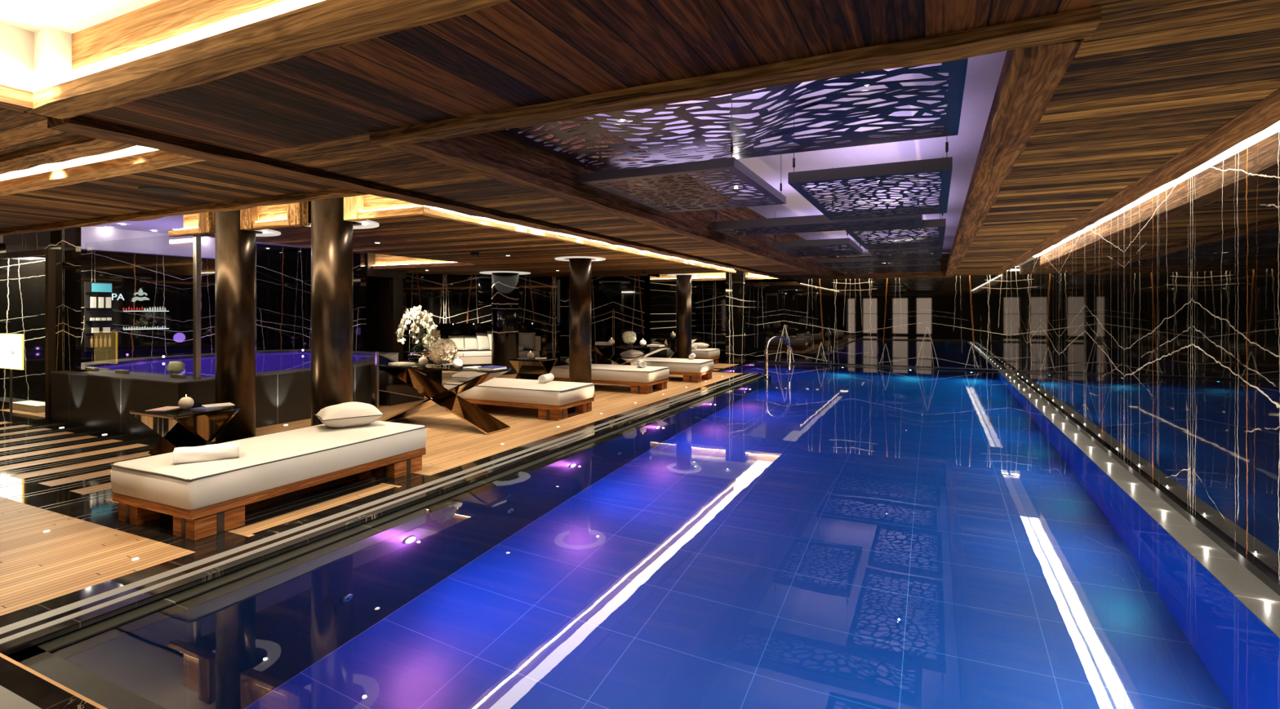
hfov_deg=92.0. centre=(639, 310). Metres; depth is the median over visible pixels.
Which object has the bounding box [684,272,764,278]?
trim
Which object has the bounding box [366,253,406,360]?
wall
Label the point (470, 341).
cushion
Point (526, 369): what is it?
side table
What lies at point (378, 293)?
door
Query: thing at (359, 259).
wall
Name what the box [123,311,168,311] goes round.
glass shelf
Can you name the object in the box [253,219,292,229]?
trim
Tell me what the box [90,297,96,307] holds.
product box
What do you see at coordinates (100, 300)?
product box
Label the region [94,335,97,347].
bottle
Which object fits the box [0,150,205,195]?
trim
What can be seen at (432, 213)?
trim
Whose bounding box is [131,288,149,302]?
wall emblem
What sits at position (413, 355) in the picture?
bowl
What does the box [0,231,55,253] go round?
wall
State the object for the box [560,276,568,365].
wall
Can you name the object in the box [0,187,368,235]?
trim
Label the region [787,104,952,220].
ceiling panel
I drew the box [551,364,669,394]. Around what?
daybed
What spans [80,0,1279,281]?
ceiling
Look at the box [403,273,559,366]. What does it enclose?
wall
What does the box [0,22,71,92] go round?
wall
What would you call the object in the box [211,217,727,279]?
ceiling
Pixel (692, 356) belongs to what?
towel
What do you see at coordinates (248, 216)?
trim
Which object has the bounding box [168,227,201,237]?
trim
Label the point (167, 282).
wall
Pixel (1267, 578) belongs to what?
baseboard
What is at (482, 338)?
cushion
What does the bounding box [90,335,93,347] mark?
bottle
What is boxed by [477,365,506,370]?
magazine
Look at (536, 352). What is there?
seat cushion
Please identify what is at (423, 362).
candle
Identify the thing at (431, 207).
light strip
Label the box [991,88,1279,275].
trim
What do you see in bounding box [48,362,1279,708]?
pool water
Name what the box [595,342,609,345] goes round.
magazine
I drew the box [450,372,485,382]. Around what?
pillow
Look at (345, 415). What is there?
pillow
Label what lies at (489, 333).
cushion
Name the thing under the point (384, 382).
balustrade
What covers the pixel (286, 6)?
light strip
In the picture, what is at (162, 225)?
ceiling
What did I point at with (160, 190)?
ceiling speaker
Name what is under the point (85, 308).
shelf
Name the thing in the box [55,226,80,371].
wall
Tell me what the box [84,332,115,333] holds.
shelf
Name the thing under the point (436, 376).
stand
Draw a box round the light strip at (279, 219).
[255,218,287,222]
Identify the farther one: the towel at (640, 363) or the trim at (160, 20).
the towel at (640, 363)
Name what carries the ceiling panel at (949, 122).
hanging from the ceiling at (983, 72)
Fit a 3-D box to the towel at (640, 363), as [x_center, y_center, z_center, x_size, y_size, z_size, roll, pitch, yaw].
[0.033,1.042,12.108,0.126,0.118,0.352,0,0,-10]
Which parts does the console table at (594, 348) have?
under plate, glass, leg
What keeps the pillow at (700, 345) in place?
on the daybed at (700, 353)
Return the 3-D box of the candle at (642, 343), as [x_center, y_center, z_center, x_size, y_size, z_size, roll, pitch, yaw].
[0.062,0.668,13.116,0.140,0.164,0.140,0,0,25]
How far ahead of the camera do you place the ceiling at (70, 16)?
2.71 m
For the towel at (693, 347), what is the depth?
17.69 m
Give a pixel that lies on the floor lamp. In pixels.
(11, 345)
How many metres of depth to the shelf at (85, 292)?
10.74 m
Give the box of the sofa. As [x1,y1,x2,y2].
[421,335,541,366]
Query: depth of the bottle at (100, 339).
10.74 m
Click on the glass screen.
(197, 238)
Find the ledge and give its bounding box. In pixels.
[998,371,1279,639]
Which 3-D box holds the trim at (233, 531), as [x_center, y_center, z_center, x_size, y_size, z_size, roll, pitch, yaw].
[-2.493,1.549,4.891,0.245,0.002,1.350,0,0,25]
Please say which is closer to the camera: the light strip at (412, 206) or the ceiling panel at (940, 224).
the light strip at (412, 206)
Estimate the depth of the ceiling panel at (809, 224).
7.45 m
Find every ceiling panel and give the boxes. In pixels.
[495,57,968,172]
[578,93,786,213]
[711,179,922,236]
[772,232,862,257]
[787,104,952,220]
[817,237,937,266]
[830,257,940,274]
[845,191,946,249]
[867,239,942,260]
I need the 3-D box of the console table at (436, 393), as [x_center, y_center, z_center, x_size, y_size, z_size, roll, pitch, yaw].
[-2.651,1.149,8.322,1.920,0.798,0.460,0,0,25]
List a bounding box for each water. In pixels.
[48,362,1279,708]
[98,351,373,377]
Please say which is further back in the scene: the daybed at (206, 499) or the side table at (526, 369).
the side table at (526, 369)
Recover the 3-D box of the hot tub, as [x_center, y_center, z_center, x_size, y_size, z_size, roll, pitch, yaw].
[-6.676,1.200,10.639,5.020,0.700,4.950,0,0,25]
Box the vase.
[166,360,185,373]
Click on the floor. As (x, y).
(37, 566)
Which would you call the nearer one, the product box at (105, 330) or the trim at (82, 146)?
the trim at (82, 146)
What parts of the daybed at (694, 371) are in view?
mattress, frame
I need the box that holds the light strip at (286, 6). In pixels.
[66,0,324,81]
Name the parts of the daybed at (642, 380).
mattress, frame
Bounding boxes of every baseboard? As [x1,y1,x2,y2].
[755,361,1001,371]
[1007,368,1279,595]
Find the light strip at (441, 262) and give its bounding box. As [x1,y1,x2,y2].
[373,262,456,266]
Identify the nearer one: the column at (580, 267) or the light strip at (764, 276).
the column at (580, 267)
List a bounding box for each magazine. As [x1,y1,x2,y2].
[145,406,179,411]
[190,406,231,411]
[201,402,235,408]
[388,361,415,364]
[388,364,416,365]
[462,366,479,369]
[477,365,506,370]
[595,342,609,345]
[646,344,664,346]
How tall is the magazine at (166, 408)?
0.008 m
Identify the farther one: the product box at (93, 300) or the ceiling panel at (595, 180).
the product box at (93, 300)
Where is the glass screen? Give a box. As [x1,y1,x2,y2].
[84,235,200,379]
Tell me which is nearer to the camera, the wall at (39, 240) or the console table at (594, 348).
the wall at (39, 240)
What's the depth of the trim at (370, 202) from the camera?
6.20 m
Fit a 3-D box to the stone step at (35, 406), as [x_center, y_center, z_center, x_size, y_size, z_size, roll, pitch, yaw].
[-11.131,1.500,10.469,4.500,0.100,0.260,0,0,25]
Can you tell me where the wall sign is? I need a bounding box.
[111,293,124,300]
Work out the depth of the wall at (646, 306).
17.22 m
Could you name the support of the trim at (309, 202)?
attached to the ceiling
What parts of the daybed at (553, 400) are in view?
mattress, frame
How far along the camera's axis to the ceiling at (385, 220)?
6.34 m
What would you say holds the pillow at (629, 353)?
on the daybed at (694, 371)
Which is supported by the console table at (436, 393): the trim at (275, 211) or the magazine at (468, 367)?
the magazine at (468, 367)
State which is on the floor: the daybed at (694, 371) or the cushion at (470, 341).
the daybed at (694, 371)
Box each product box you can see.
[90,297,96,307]
[91,327,98,333]
[97,297,103,307]
[102,327,110,333]
[105,297,111,307]
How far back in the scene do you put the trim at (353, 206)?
6.28 m
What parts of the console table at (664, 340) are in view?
leg, glass, leg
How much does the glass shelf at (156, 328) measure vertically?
0.014 m
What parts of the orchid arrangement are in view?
flower stem, flower stem, flower stem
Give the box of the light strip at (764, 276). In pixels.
[696,275,768,278]
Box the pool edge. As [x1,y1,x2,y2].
[6,375,770,708]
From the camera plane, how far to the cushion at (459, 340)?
16.72 m
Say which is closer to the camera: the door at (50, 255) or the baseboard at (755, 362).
the door at (50, 255)
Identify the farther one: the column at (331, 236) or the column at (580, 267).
the column at (580, 267)
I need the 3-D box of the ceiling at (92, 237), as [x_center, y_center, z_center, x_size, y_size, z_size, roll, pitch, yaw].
[-11.117,-1.375,11.547,4.000,0.650,4.300,0,0,25]
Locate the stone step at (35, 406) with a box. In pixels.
[12,400,44,413]
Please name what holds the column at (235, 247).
on the floor
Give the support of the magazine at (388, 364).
on the console table at (436, 393)
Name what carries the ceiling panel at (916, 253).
hanging from the ceiling at (983, 72)
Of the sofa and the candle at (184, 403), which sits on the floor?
the sofa
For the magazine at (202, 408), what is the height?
0.014 m
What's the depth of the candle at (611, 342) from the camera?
13.39 m
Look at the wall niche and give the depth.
17.33 m
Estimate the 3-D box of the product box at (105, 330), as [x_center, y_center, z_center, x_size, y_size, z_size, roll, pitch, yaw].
[-9.345,0.335,10.826,0.060,0.090,0.085,0,0,25]
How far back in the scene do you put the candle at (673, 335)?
17.12 m
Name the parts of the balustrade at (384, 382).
corner post, panel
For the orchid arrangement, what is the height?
1.042 m
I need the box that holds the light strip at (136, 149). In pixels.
[0,145,159,181]
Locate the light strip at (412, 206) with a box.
[360,205,420,212]
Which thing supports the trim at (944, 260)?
attached to the ceiling at (511, 54)
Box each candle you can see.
[177,395,194,409]
[418,355,427,366]
[453,357,462,368]
[527,352,533,359]
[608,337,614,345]
[640,338,646,346]
[670,331,675,337]
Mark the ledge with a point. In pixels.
(1251, 592)
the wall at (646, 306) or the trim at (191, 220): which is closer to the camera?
the trim at (191, 220)
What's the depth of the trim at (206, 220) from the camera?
7.34 m
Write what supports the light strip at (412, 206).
on the trim at (410, 211)
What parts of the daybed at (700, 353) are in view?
mattress, frame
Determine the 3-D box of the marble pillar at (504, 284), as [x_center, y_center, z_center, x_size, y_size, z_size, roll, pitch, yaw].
[-3.340,0.300,15.322,1.240,2.500,1.240,0,0,25]
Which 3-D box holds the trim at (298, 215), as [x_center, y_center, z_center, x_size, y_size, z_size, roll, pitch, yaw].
[-3.704,-1.188,6.702,0.210,0.525,0.120,0,0,25]
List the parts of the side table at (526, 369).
under plate, glass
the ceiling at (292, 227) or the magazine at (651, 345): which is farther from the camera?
the magazine at (651, 345)
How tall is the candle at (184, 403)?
0.160 m
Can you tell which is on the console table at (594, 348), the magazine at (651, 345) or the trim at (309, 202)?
the magazine at (651, 345)
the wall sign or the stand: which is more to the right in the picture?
the stand
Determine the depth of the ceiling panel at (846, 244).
9.78 m
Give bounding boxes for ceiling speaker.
[137,186,191,195]
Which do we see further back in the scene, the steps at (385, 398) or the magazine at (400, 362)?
the steps at (385, 398)
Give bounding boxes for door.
[0,248,55,418]
[366,280,391,352]
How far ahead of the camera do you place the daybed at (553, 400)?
9.08 m
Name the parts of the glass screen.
post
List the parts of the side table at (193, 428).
leg, under plate, glass, leg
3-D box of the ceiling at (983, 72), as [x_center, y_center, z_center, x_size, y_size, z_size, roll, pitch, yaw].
[3.518,-1.595,10.010,3.250,0.050,16.500,0,0,25]
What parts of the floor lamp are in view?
panel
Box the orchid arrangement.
[395,305,440,360]
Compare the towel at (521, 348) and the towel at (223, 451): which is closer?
the towel at (223, 451)
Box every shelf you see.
[84,292,115,293]
[84,307,115,308]
[84,320,115,321]
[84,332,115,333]
[84,346,115,348]
[119,328,168,329]
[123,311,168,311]
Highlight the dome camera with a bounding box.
[470,252,479,257]
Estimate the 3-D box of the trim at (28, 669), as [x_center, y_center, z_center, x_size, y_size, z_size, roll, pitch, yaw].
[-0.509,1.560,1.654,5.340,0.021,0.014,0,0,25]
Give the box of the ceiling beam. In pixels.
[369,5,1101,148]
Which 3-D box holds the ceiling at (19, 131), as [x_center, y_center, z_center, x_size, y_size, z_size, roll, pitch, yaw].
[-9.389,-1.325,4.623,13.070,0.750,3.480,0,0,25]
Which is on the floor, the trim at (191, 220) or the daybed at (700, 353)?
the daybed at (700, 353)
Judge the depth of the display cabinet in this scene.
10.75 m
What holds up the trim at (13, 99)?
attached to the wall at (42, 59)
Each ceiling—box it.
[0,0,159,34]
[0,107,81,155]
[0,160,337,229]
[0,226,215,259]
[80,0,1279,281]
[95,214,311,248]
[200,234,215,236]
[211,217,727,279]
[267,223,311,231]
[368,214,434,222]
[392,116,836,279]
[584,50,1006,257]
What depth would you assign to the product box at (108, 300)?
10.83 m
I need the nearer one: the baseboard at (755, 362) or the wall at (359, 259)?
the wall at (359, 259)
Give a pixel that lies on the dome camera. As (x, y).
(473, 254)
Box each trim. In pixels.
[0,84,33,112]
[0,135,136,174]
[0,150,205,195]
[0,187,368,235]
[0,373,756,708]
[0,423,386,544]
[0,653,107,708]
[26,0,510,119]
[47,115,790,279]
[71,0,284,70]
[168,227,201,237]
[183,213,198,228]
[198,211,215,234]
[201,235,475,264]
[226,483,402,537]
[240,206,261,231]
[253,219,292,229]
[258,204,287,221]
[287,201,309,226]
[308,200,361,224]
[343,195,365,222]
[357,206,430,219]
[363,194,423,210]
[372,262,478,269]
[374,253,449,265]
[418,208,736,273]
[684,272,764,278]
[691,276,778,280]
[835,253,950,279]
[944,38,1084,277]
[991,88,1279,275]
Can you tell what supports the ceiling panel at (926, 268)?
hanging from the ceiling at (983, 72)
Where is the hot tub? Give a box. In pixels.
[50,349,399,439]
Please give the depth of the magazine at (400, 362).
8.60 m
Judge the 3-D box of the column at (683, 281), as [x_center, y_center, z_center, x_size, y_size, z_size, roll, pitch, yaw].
[1.159,0.300,16.282,0.920,2.500,0.920,0,0,25]
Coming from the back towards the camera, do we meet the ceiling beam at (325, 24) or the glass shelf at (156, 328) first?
the glass shelf at (156, 328)
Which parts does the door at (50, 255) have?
head rail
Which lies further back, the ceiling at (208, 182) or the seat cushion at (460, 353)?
the seat cushion at (460, 353)
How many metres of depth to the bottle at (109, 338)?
10.86 m
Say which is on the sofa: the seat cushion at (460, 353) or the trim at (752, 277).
the seat cushion at (460, 353)
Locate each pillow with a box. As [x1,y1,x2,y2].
[314,402,384,427]
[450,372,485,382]
[618,350,644,358]
[691,342,710,348]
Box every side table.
[128,402,240,455]
[508,357,557,381]
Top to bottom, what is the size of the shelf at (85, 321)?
0.012 m
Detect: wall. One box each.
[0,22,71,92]
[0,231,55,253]
[0,244,303,409]
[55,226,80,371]
[303,248,366,351]
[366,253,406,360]
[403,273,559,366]
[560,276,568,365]
[591,273,695,364]
[695,270,1008,369]
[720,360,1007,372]
[1008,120,1279,580]
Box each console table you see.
[377,363,511,435]
[591,343,668,383]
[658,337,697,358]
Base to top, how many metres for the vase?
0.197 m
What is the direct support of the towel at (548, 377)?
on the daybed at (553, 400)
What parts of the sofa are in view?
backrest, armrest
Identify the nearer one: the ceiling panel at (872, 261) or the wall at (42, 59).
the wall at (42, 59)
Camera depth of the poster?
10.82 m
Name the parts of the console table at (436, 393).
under plate, glass, leg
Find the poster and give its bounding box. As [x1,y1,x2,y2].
[91,283,111,292]
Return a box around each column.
[209,209,280,444]
[306,197,379,426]
[555,256,605,397]
[666,274,701,359]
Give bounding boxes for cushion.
[448,335,464,350]
[455,351,463,357]
[461,350,491,356]
[463,335,478,350]
[475,333,489,350]
[486,330,491,350]
[519,332,536,349]
[519,349,539,355]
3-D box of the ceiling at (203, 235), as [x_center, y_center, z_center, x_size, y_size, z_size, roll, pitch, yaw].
[-5.302,-1.325,7.662,0.640,0.750,0.280,0,0,25]
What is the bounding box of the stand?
[398,359,442,386]
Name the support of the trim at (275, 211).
attached to the ceiling at (292, 227)
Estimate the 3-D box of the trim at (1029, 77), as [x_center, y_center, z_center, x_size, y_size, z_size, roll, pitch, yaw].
[4.871,-0.950,9.415,0.215,0.120,16.210,0,0,25]
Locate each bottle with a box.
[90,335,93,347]
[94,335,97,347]
[99,335,102,346]
[103,335,106,346]
[108,335,111,346]
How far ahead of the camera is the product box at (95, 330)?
10.66 m
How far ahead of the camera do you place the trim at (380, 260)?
13.54 m
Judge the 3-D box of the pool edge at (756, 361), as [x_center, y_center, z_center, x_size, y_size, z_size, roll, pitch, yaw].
[2.915,2.360,9.848,7.000,1.620,17.610,0,0,25]
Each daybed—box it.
[110,420,426,541]
[443,377,595,421]
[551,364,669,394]
[611,357,714,382]
[666,348,719,364]
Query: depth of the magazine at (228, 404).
6.71 m
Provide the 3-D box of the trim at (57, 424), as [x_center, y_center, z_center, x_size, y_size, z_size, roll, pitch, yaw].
[-5.514,1.549,6.367,6.260,0.002,2.040,0,0,25]
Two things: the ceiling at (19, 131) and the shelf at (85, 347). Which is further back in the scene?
the shelf at (85, 347)
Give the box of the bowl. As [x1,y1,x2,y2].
[407,351,431,360]
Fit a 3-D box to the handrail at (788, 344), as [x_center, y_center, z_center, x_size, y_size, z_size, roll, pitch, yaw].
[3.331,1.231,15.014,0.817,1.238,0.131,0,0,-31]
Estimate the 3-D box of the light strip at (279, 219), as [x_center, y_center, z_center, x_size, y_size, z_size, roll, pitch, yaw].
[-4.075,-1.004,6.877,0.570,0.012,0.048,0,0,25]
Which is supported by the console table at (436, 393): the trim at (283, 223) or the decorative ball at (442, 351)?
the decorative ball at (442, 351)
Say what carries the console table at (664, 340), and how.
on the floor
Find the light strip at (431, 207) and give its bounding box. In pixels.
[424,205,733,270]
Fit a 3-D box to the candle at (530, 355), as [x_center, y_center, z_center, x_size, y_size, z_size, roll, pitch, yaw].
[-2.387,0.963,13.484,0.150,0.174,0.150,0,0,25]
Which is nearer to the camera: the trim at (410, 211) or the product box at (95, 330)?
the trim at (410, 211)
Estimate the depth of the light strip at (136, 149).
4.45 m
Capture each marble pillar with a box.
[479,271,530,374]
[725,269,755,364]
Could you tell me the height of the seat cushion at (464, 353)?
0.109 m
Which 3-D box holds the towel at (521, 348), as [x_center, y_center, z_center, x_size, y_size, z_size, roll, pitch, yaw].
[-3.402,1.033,16.878,0.420,0.130,0.200,0,0,-21]
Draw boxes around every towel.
[170,442,239,465]
[519,346,523,351]
[537,373,554,383]
[637,360,646,368]
[688,353,695,359]
[691,345,697,349]
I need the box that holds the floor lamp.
[0,333,23,422]
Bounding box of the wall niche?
[419,323,533,342]
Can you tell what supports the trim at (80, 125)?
attached to the wall at (42, 59)
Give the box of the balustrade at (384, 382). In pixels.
[374,351,426,408]
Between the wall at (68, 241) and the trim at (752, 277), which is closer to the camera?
the wall at (68, 241)
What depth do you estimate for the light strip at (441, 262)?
13.25 m
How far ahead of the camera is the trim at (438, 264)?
13.17 m
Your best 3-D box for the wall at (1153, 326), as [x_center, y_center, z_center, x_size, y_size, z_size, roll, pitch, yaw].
[4.777,-0.050,5.756,0.120,3.400,23.500,0,0,25]
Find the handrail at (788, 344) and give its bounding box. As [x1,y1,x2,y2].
[764,336,791,377]
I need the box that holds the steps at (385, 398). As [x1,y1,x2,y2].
[378,391,423,405]
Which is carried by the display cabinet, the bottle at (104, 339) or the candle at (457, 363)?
the bottle at (104, 339)
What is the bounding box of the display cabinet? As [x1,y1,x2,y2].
[84,281,115,351]
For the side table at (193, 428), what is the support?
on the floor
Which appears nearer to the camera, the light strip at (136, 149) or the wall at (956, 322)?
the light strip at (136, 149)
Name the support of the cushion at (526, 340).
on the sofa
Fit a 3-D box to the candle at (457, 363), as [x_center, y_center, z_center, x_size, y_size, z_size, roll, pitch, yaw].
[-2.380,0.676,8.077,0.124,0.148,0.124,0,0,25]
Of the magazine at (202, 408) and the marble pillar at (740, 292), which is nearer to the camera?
the magazine at (202, 408)
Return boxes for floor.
[0,359,761,708]
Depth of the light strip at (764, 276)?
18.83 m

